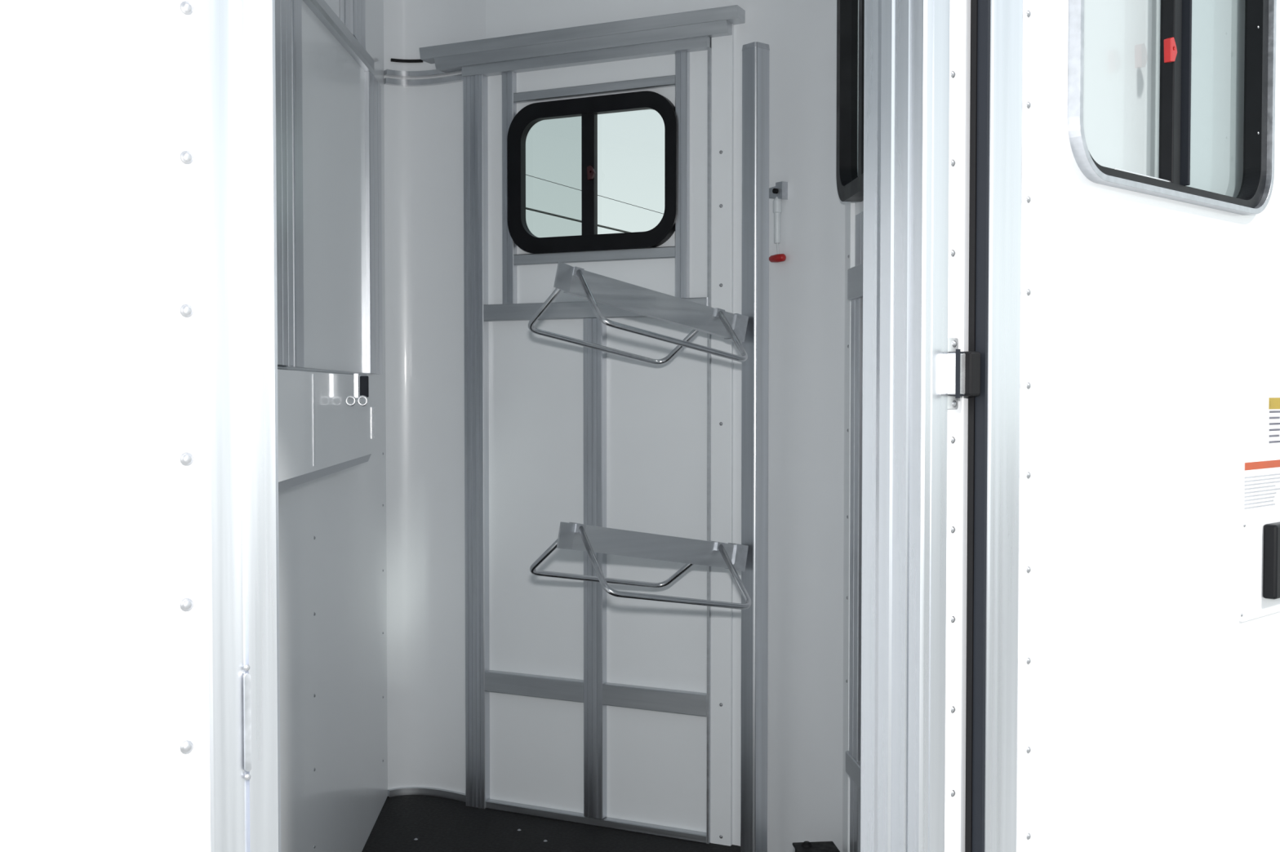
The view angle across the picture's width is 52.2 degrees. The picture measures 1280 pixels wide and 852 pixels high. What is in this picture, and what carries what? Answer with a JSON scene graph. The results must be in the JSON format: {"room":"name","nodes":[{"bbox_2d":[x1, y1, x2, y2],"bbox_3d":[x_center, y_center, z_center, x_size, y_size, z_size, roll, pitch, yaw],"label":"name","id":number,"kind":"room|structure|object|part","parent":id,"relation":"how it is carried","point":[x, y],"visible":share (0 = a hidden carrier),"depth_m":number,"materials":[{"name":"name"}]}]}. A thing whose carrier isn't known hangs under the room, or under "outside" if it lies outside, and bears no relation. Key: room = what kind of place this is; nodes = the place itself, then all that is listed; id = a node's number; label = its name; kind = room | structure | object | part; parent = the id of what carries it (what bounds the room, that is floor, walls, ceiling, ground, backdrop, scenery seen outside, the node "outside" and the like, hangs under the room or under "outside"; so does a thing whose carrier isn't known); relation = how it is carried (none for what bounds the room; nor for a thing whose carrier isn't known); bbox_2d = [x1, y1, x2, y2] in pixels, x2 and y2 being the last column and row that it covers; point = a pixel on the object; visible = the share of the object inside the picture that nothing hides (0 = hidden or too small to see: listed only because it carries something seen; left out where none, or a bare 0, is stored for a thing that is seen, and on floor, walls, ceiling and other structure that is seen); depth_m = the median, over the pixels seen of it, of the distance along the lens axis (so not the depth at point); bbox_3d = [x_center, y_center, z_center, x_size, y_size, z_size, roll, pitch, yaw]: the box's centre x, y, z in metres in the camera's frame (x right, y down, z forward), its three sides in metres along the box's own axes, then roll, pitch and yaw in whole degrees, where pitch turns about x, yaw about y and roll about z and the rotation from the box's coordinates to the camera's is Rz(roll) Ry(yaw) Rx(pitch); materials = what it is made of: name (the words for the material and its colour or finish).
{"room":"horse trailer","nodes":[
{"label":"horse trailer","id":0,"kind":"room"},
{"bbox_2d":[286,0,368,373],"bbox_3d":[-0.631,-0.470,2.533,0.014,0.719,1.280,0,2,-3],"label":"wall panel","id":1,"kind":"object","parent":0,"point":[333,82],"visible":0.29,"depth_m":2.69,"materials":[{"name":"white paint"}]},
{"bbox_2d":[278,0,387,851],"bbox_3d":[-0.631,-0.116,2.103,0.032,2.320,2.826,0,2,-3],"label":"wall","id":2,"kind":"structure","parent":0,"point":[332,527],"depth_m":2.79,"materials":[{"name":"white metal"}]},
{"bbox_2d":[275,0,293,365],"bbox_3d":[-0.601,-0.688,2.121,0.034,1.177,0.163,0,2,-3],"label":"trim","id":3,"kind":"structure","parent":2,"relation":"attached to","point":[283,99],"depth_m":2.14,"materials":[{"name":"metal"}]},
{"bbox_2d":[291,0,304,367],"bbox_3d":[-0.616,-0.440,2.317,0.022,0.670,0.069,0,2,-3],"label":"trim","id":4,"kind":"structure","parent":2,"relation":"attached to","point":[296,8],"depth_m":2.31,"materials":[{"name":"metal"}]},
{"bbox_2d":[277,365,374,491],"bbox_3d":[-0.586,-0.002,2.411,0.089,0.210,1.298,0,2,-3],"label":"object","id":5,"kind":"object","parent":2,"relation":"attached to","point":[326,418],"visible":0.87,"depth_m":2.43,"materials":[{"name":"white paint"}]},
{"bbox_2d":[302,0,374,73],"bbox_3d":[-0.629,-0.824,2.672,0.032,0.092,0.894,0,2,-3],"label":"trim","id":6,"kind":"structure","parent":2,"relation":"attached to","point":[320,8],"depth_m":2.71,"materials":[{"name":"metal"}]},
{"bbox_2d":[339,0,345,24],"bbox_3d":[-0.648,-1.071,2.852,0.012,0.451,0.034,0,2,-3],"label":"trim","id":7,"kind":"structure","parent":2,"relation":"attached to","point":[342,2],"depth_m":2.84,"materials":[{"name":"metal"}]},
{"bbox_2d":[345,0,365,49],"bbox_3d":[-0.642,-1.077,2.919,0.030,0.442,0.157,0,2,-3],"label":"trim","id":8,"kind":"structure","parent":2,"relation":"attached to","point":[355,10],"depth_m":2.89,"materials":[{"name":"metal"}]},
{"bbox_2d":[364,71,382,373],"bbox_3d":[-0.657,-0.488,3.187,0.026,0.720,0.183,0,2,-3],"label":"trim","id":9,"kind":"structure","parent":2,"relation":"attached to","point":[373,193],"depth_m":3.14,"materials":[{"name":"metal"}]},
{"bbox_2d":[383,0,485,793],"bbox_3d":[-0.538,-0.154,3.509,0.323,2.320,0.074,0,2,16],"label":"wall","id":10,"kind":"structure","parent":0,"point":[424,125],"depth_m":3.52,"materials":[{"name":"white metal"}]},
{"bbox_2d":[391,57,422,62],"bbox_3d":[-0.627,-0.982,3.507,0.086,0.007,0.015,0,2,-7],"label":"trim","id":11,"kind":"structure","parent":10,"relation":"attached to","point":[393,60],"depth_m":3.51,"materials":[{"name":"black rubber"}]},
{"bbox_2d":[383,69,462,77],"bbox_3d":[-0.539,-0.944,3.466,0.294,0.013,0.063,0,2,18],"label":"trim","id":12,"kind":"structure","parent":10,"relation":"attached to","point":[433,73],"depth_m":3.49,"materials":[{"name":"silver metal"}]},
{"bbox_2d":[383,73,462,86],"bbox_3d":[-0.538,-0.922,3.469,0.294,0.015,0.059,0,2,17],"label":"trim","id":13,"kind":"structure","parent":10,"relation":"attached to","point":[454,78],"depth_m":3.49,"materials":[{"name":"silver metal"}]},
{"bbox_2d":[387,786,466,802],"bbox_3d":[-0.548,0.997,3.526,0.274,0.018,0.055,0,2,16],"label":"trim","id":14,"kind":"structure","parent":10,"relation":"attached to","point":[453,795],"depth_m":3.54,"materials":[{"name":"metal"}]},
{"bbox_2d":[462,74,489,808],"bbox_3d":[-0.431,0.025,3.434,0.060,1.967,0.026,1,2,25],"label":"vertical post","id":15,"kind":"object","parent":10,"relation":"attached to","point":[475,119],"depth_m":3.42,"materials":[{"name":"metal"}]},
{"bbox_2d":[361,795,740,851],"bbox_3d":[-0.080,1.062,2.147,1.210,0.043,2.847,0,2,0],"label":"floor","id":16,"kind":"structure","parent":0,"point":[405,823],"depth_m":3.24,"materials":[{"name":"black rubber"}]},
{"bbox_2d":[740,41,769,851],"bbox_3d":[0.259,0.084,2.947,0.070,1.875,0.070,-1,2,-40],"label":"post","id":17,"kind":"object","parent":16,"relation":"on","point":[755,55],"visible":1,"depth_m":2.93,"materials":[{"name":"metal"}]},
{"bbox_2d":[528,261,748,364],"bbox_3d":[0.023,-0.238,2.803,0.486,0.204,0.360,-1,2,-30],"label":"rack","id":18,"kind":"object","parent":17,"relation":"attached to","point":[575,281],"visible":1,"depth_m":2.79,"materials":[{"name":"metal"}]},
{"bbox_3d":[-0.041,-0.234,2.875,0.389,0.192,0.172,-1,2,-30],"label":"wire arm","id":19,"kind":"part","parent":18,"relation":"part of"},
{"bbox_3d":[0.052,-0.230,2.712,0.389,0.192,0.172,-1,2,-30],"label":"wire arm","id":20,"kind":"part","parent":18,"relation":"part of"},
{"bbox_2d":[529,522,751,609],"bbox_3d":[0.026,0.287,2.810,0.487,0.189,0.360,-1,2,-31],"label":"rack","id":21,"kind":"object","parent":17,"relation":"attached to","point":[591,540],"visible":1,"depth_m":2.79,"materials":[{"name":"metal"}]},
{"bbox_3d":[-0.039,0.290,2.881,0.388,0.180,0.172,-1,2,-31],"label":"wire arm","id":22,"kind":"part","parent":21,"relation":"part of"},
{"bbox_2d":[792,841,839,851],"bbox_3d":[0.371,0.952,2.730,0.088,0.151,0.088,0,2,-6],"label":"case","id":23,"kind":"object","parent":16,"relation":"on","point":[806,846],"visible":1,"depth_m":2.74,"materials":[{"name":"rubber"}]},
{"bbox_3d":[0.351,0.880,2.746,0.023,0.008,0.023,0,2,0],"label":"knob","id":24,"kind":"part","parent":23,"relation":"part of","materials":[{"name":"black rubber"}]},
{"bbox_2d":[485,0,732,832],"bbox_3d":[-0.095,-0.148,3.298,0.707,2.320,0.028,1,2,25],"label":"wall","id":25,"kind":"structure","parent":0,"point":[656,415],"depth_m":3.29,"materials":[{"name":"metal"}]},
{"bbox_2d":[502,71,516,304],"bbox_3d":[-0.339,-0.614,3.378,0.034,0.596,0.018,1,2,25],"label":"trim","id":26,"kind":"structure","parent":25,"relation":"attached to","point":[509,78],"depth_m":3.37,"materials":[{"name":"metal"}]},
{"bbox_2d":[484,670,583,702],"bbox_3d":[-0.270,0.673,3.376,0.293,0.052,0.024,1,2,25],"label":"trim","id":27,"kind":"structure","parent":25,"relation":"attached to","point":[497,682],"depth_m":3.37,"materials":[{"name":"metal"}]},
{"bbox_2d":[418,4,745,63],"bbox_3d":[-0.165,-0.976,3.265,0.893,0.029,0.056,1,2,25],"label":"trim","id":28,"kind":"structure","parent":25,"relation":"attached to","point":[734,14],"depth_m":3.22,"materials":[{"name":"metal"}]},
{"bbox_2d":[433,19,732,71],"bbox_3d":[-0.159,-0.948,3.267,0.823,0.027,0.048,1,2,25],"label":"trim","id":29,"kind":"structure","parent":25,"relation":"attached to","point":[718,28],"depth_m":3.23,"materials":[{"name":"metal"}]},
{"bbox_2d":[462,35,711,76],"bbox_3d":[-0.146,-0.922,3.272,0.692,0.025,0.030,1,2,25],"label":"trim","id":30,"kind":"structure","parent":25,"relation":"attached to","point":[698,43],"depth_m":3.25,"materials":[{"name":"metal"}]},
{"bbox_2d":[506,90,677,253],"bbox_3d":[-0.123,-0.630,3.267,0.474,0.383,0.034,1,2,25],"label":"window","id":31,"kind":"structure","parent":25,"relation":"in","point":[552,146],"depth_m":3.30,"materials":[{"name":"clear glass"}]},
{"bbox_3d":[-0.213,-0.631,3.318,0.197,0.311,0.001,1,2,25],"label":"pane","id":32,"kind":"part","parent":31,"relation":"part of","materials":[{"name":"clear glass"}]},
{"bbox_2d":[513,75,675,103],"bbox_3d":[-0.117,-0.843,3.268,0.455,0.024,0.016,1,2,25],"label":"trim","id":33,"kind":"structure","parent":25,"relation":"attached to","point":[663,81],"depth_m":3.26,"materials":[{"name":"metal"}]},
{"bbox_2d":[513,246,675,265],"bbox_3d":[-0.117,-0.427,3.279,0.455,0.027,0.016,1,2,25],"label":"trim","id":34,"kind":"structure","parent":25,"relation":"attached to","point":[663,252],"depth_m":3.27,"materials":[{"name":"metal"}]},
{"bbox_2d":[582,318,606,819],"bbox_3d":[-0.114,0.360,3.293,0.054,1.261,0.026,1,2,25],"label":"trim","id":35,"kind":"structure","parent":25,"relation":"attached to","point":[594,361],"depth_m":3.28,"materials":[{"name":"metal"}]},
{"bbox_2d":[483,297,706,321],"bbox_3d":[-0.119,-0.292,3.279,0.628,0.043,0.024,1,2,25],"label":"trim","id":36,"kind":"structure","parent":25,"relation":"attached to","point":[579,309],"depth_m":3.31,"materials":[{"name":"metal"}]},
{"bbox_2d":[485,799,706,844],"bbox_3d":[-0.118,1.002,3.314,0.628,0.020,0.022,1,2,25],"label":"trim","id":37,"kind":"structure","parent":25,"relation":"attached to","point":[522,809],"depth_m":3.30,"materials":[{"name":"metal"}]},
{"bbox_2d":[602,682,706,716],"bbox_3d":[0.038,0.677,3.231,0.281,0.052,0.024,1,2,25],"label":"trim","id":38,"kind":"structure","parent":25,"relation":"attached to","point":[660,700],"depth_m":3.22,"materials":[{"name":"metal"}]},
{"bbox_2d":[675,50,689,297],"bbox_3d":[0.102,-0.609,3.169,0.032,0.596,0.018,1,2,25],"label":"trim","id":39,"kind":"structure","parent":25,"relation":"attached to","point":[682,58],"depth_m":3.16,"materials":[{"name":"metal"}]},
{"bbox_2d":[706,47,711,844],"bbox_3d":[0.169,0.055,3.155,0.006,1.922,0.020,1,2,25],"label":"trim","id":40,"kind":"structure","parent":25,"relation":"attached to","point":[708,228],"depth_m":3.15,"materials":[{"name":"metal"}]},
{"bbox_2d":[710,23,733,846],"bbox_3d":[0.197,0.016,3.143,0.053,2.000,0.014,1,2,25],"label":"trim","id":41,"kind":"structure","parent":25,"relation":"attached to","point":[722,46],"depth_m":3.14,"materials":[{"name":"metal"}]},
{"bbox_2d":[0,0,1244,851],"bbox_3d":[0.182,-0.066,1.331,4.800,2.500,0.053,-1,2,-43],"label":"wall","id":42,"kind":"structure","parent":0,"point":[104,673],"depth_m":0.83,"materials":[{"name":"metal"}]},
{"bbox_2d":[200,0,280,851],"bbox_3d":[-0.286,0.101,0.902,0.050,2.010,0.064,-1,2,-43],"label":"trim","id":43,"kind":"structure","parent":42,"relation":"attached to","point":[238,105],"depth_m":0.88,"materials":[{"name":"metal"}]},
{"bbox_2d":[860,0,950,851],"bbox_3d":[0.293,0.086,1.453,0.083,2.010,0.049,1,2,43],"label":"trim","id":44,"kind":"structure","parent":42,"relation":"attached to","point":[906,60],"depth_m":1.43,"materials":[{"name":"metal"}]},
{"bbox_2d":[964,0,1279,851],"bbox_3d":[0.730,0.081,1.769,0.942,1.998,0.046,-1,2,-43],"label":"door","id":45,"kind":"structure","parent":42,"relation":"in","point":[1122,694],"depth_m":1.65,"materials":[{"name":"metal"}]},
{"bbox_3d":[0.723,0.083,1.777,0.928,1.980,0.024,-1,2,-43],"label":"frame","id":46,"kind":"part","parent":45,"relation":"part of","materials":[{"name":"metal"}]},
{"bbox_3d":[0.937,0.209,1.962,0.160,0.154,0.004,-1,2,-43],"label":"handle plate","id":47,"kind":"part","parent":45,"relation":"part of","materials":[{"name":"white metal"}]},
{"bbox_2d":[1242,458,1279,513],"bbox_3d":[0.946,0.088,1.968,0.170,0.075,0.001,-1,2,-43],"label":"warning sticker","id":48,"kind":"object","parent":45,"relation":"attached to","point":[1261,478],"visible":1,"depth_m":1.95,"materials":[{"name":"white paper"}]},
{"bbox_3d":[0.970,0.202,1.976,0.085,0.112,0.021,-1,2,-43],"label":"handle","id":49,"kind":"part","parent":45,"relation":"part of","materials":[{"name":"black plastic"}]},
{"bbox_2d":[1266,395,1279,448],"bbox_3d":[0.973,-0.006,1.991,0.075,0.080,0.001,-1,2,-43],"label":"warning sticker","id":50,"kind":"object","parent":45,"relation":"attached to","point":[1273,402],"visible":1,"depth_m":1.98,"materials":[{"name":"white paper"}]},
{"bbox_2d":[732,0,844,851],"bbox_3d":[0.352,-0.140,2.994,0.058,2.320,0.408,-1,2,-34],"label":"wall","id":51,"kind":"structure","parent":0,"point":[806,289],"depth_m":2.97,"materials":[{"name":"white metal"}]},
{"bbox_2d":[768,181,787,262],"bbox_3d":[0.316,-0.471,3.022,0.026,0.183,0.053,-1,2,-36],"label":"hook","id":52,"kind":"object","parent":51,"relation":"attached to","point":[779,192],"visible":0.98,"depth_m":3.01,"materials":[{"name":"metal"}]},
{"bbox_3d":[0.317,-0.477,3.018,0.020,0.108,0.020,0,2,0],"label":"stem","id":53,"kind":"part","parent":52,"relation":"part of","materials":[{"name":"clear plastic"}]},
{"bbox_3d":[0.319,-0.411,3.019,0.008,0.026,0.005,0,2,0],"label":"cord","id":54,"kind":"part","parent":52,"relation":"part of","materials":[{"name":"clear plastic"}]},
{"bbox_2d":[842,200,863,851],"bbox_3d":[0.495,-0.120,2.249,0.025,2.320,1.136,0,2,-4],"label":"wall","id":55,"kind":"structure","parent":0,"point":[859,205],"depth_m":2.82,"materials":[{"name":"grey metal"}]},
{"bbox_2d":[844,201,855,851],"bbox_3d":[0.441,-0.133,2.741,0.013,2.320,0.040,0,2,0],"label":"trim","id":56,"kind":"structure","parent":55,"relation":"attached to","point":[851,206],"depth_m":2.75,"materials":[{"name":"metal"}]},
{"bbox_2d":[835,0,864,201],"bbox_3d":[0.442,-0.764,2.527,0.038,0.620,0.380,0,2,-4],"label":"window","id":57,"kind":"structure","parent":55,"relation":"in","point":[850,13],"depth_m":2.68,"materials":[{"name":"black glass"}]},
{"bbox_3d":[0.442,-0.766,2.604,0.001,0.568,0.174,0,2,-4],"label":"pane","id":58,"kind":"part","parent":57,"relation":"part of","materials":[{"name":"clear glass"}]},
{"bbox_2d":[845,751,861,790],"bbox_3d":[0.466,0.704,2.326,0.026,0.045,0.750,0,2,-4],"label":"trim","id":59,"kind":"structure","parent":55,"relation":"attached to","point":[853,768],"depth_m":2.63,"materials":[{"name":"metal"}]},
{"bbox_2d":[849,777,860,851],"bbox_3d":[0.445,0.873,2.668,0.018,0.312,0.065,0,2,-4],"label":"trim","id":60,"kind":"structure","parent":55,"relation":"attached to","point":[855,792],"depth_m":2.65,"materials":[{"name":"metal"}]},
{"bbox_2d":[847,263,862,300],"bbox_3d":[0.464,-0.277,2.274,0.032,0.063,0.750,0,2,-4],"label":"trim","id":61,"kind":"structure","parent":55,"relation":"attached to","point":[855,274],"depth_m":2.58,"materials":[{"name":"metal"}]},
{"bbox_2d":[848,297,862,762],"bbox_3d":[0.443,0.209,2.640,0.022,0.928,0.069,0,2,-4],"label":"trim","id":62,"kind":"structure","parent":55,"relation":"attached to","point":[856,309],"depth_m":2.62,"materials":[{"name":"metal"}]},
{"bbox_2d":[855,211,863,266],"bbox_3d":[0.448,-0.372,2.602,0.016,0.108,0.090,0,2,-4],"label":"trim","id":63,"kind":"structure","parent":55,"relation":"attached to","point":[859,217],"depth_m":2.62,"materials":[{"name":"metal"}]},
{"bbox_2d":[860,314,862,765],"bbox_3d":[0.451,0.211,2.549,0.020,0.928,0.077,0,2,-4],"label":"trim","id":64,"kind":"structure","parent":55,"relation":"attached to","point":[862,314],"depth_m":2.58,"materials":[{"name":"metal"}]},
{"bbox_2d":[946,337,980,408],"bbox_3d":[0.354,-0.058,1.441,0.044,0.079,0.024,-1,2,-43],"label":"hinge","id":65,"kind":"object","parent":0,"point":[963,368],"depth_m":1.44,"materials":[{"name":"silver metal"}]},
{"bbox_3d":[0.342,-0.058,1.443,0.029,0.079,0.004,-1,2,-43],"label":"plate","id":66,"kind":"part","parent":65,"relation":"part of","materials":[{"name":"silver metal"}]},
{"bbox_3d":[0.348,-0.058,1.439,0.020,0.046,0.012,-1,2,-43],"label":"arm","id":67,"kind":"part","parent":65,"relation":"part of","materials":[{"name":"silver metal"}]},
{"label":"outside","id":68,"kind":"structure","parent":0,"visible":0},
{"bbox_2d":[597,224,631,232],"bbox_3d":[1.000,-1.796,12.093,18.035,2.516,0.018,-1,2,-29],"label":"overhead cable","id":69,"kind":"object","parent":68,"point":[598,225],"visible":0.02,"depth_m":11.40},
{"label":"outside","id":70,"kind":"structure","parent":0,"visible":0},
{"bbox_2d":[598,195,663,213],"bbox_3d":[3.548,-4.053,28.593,51.068,10.190,0.012,-1,2,-24],"label":"overhead cable","id":71,"kind":"object","parent":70,"point":[598,195],"visible":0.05,"depth_m":26.93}
]}

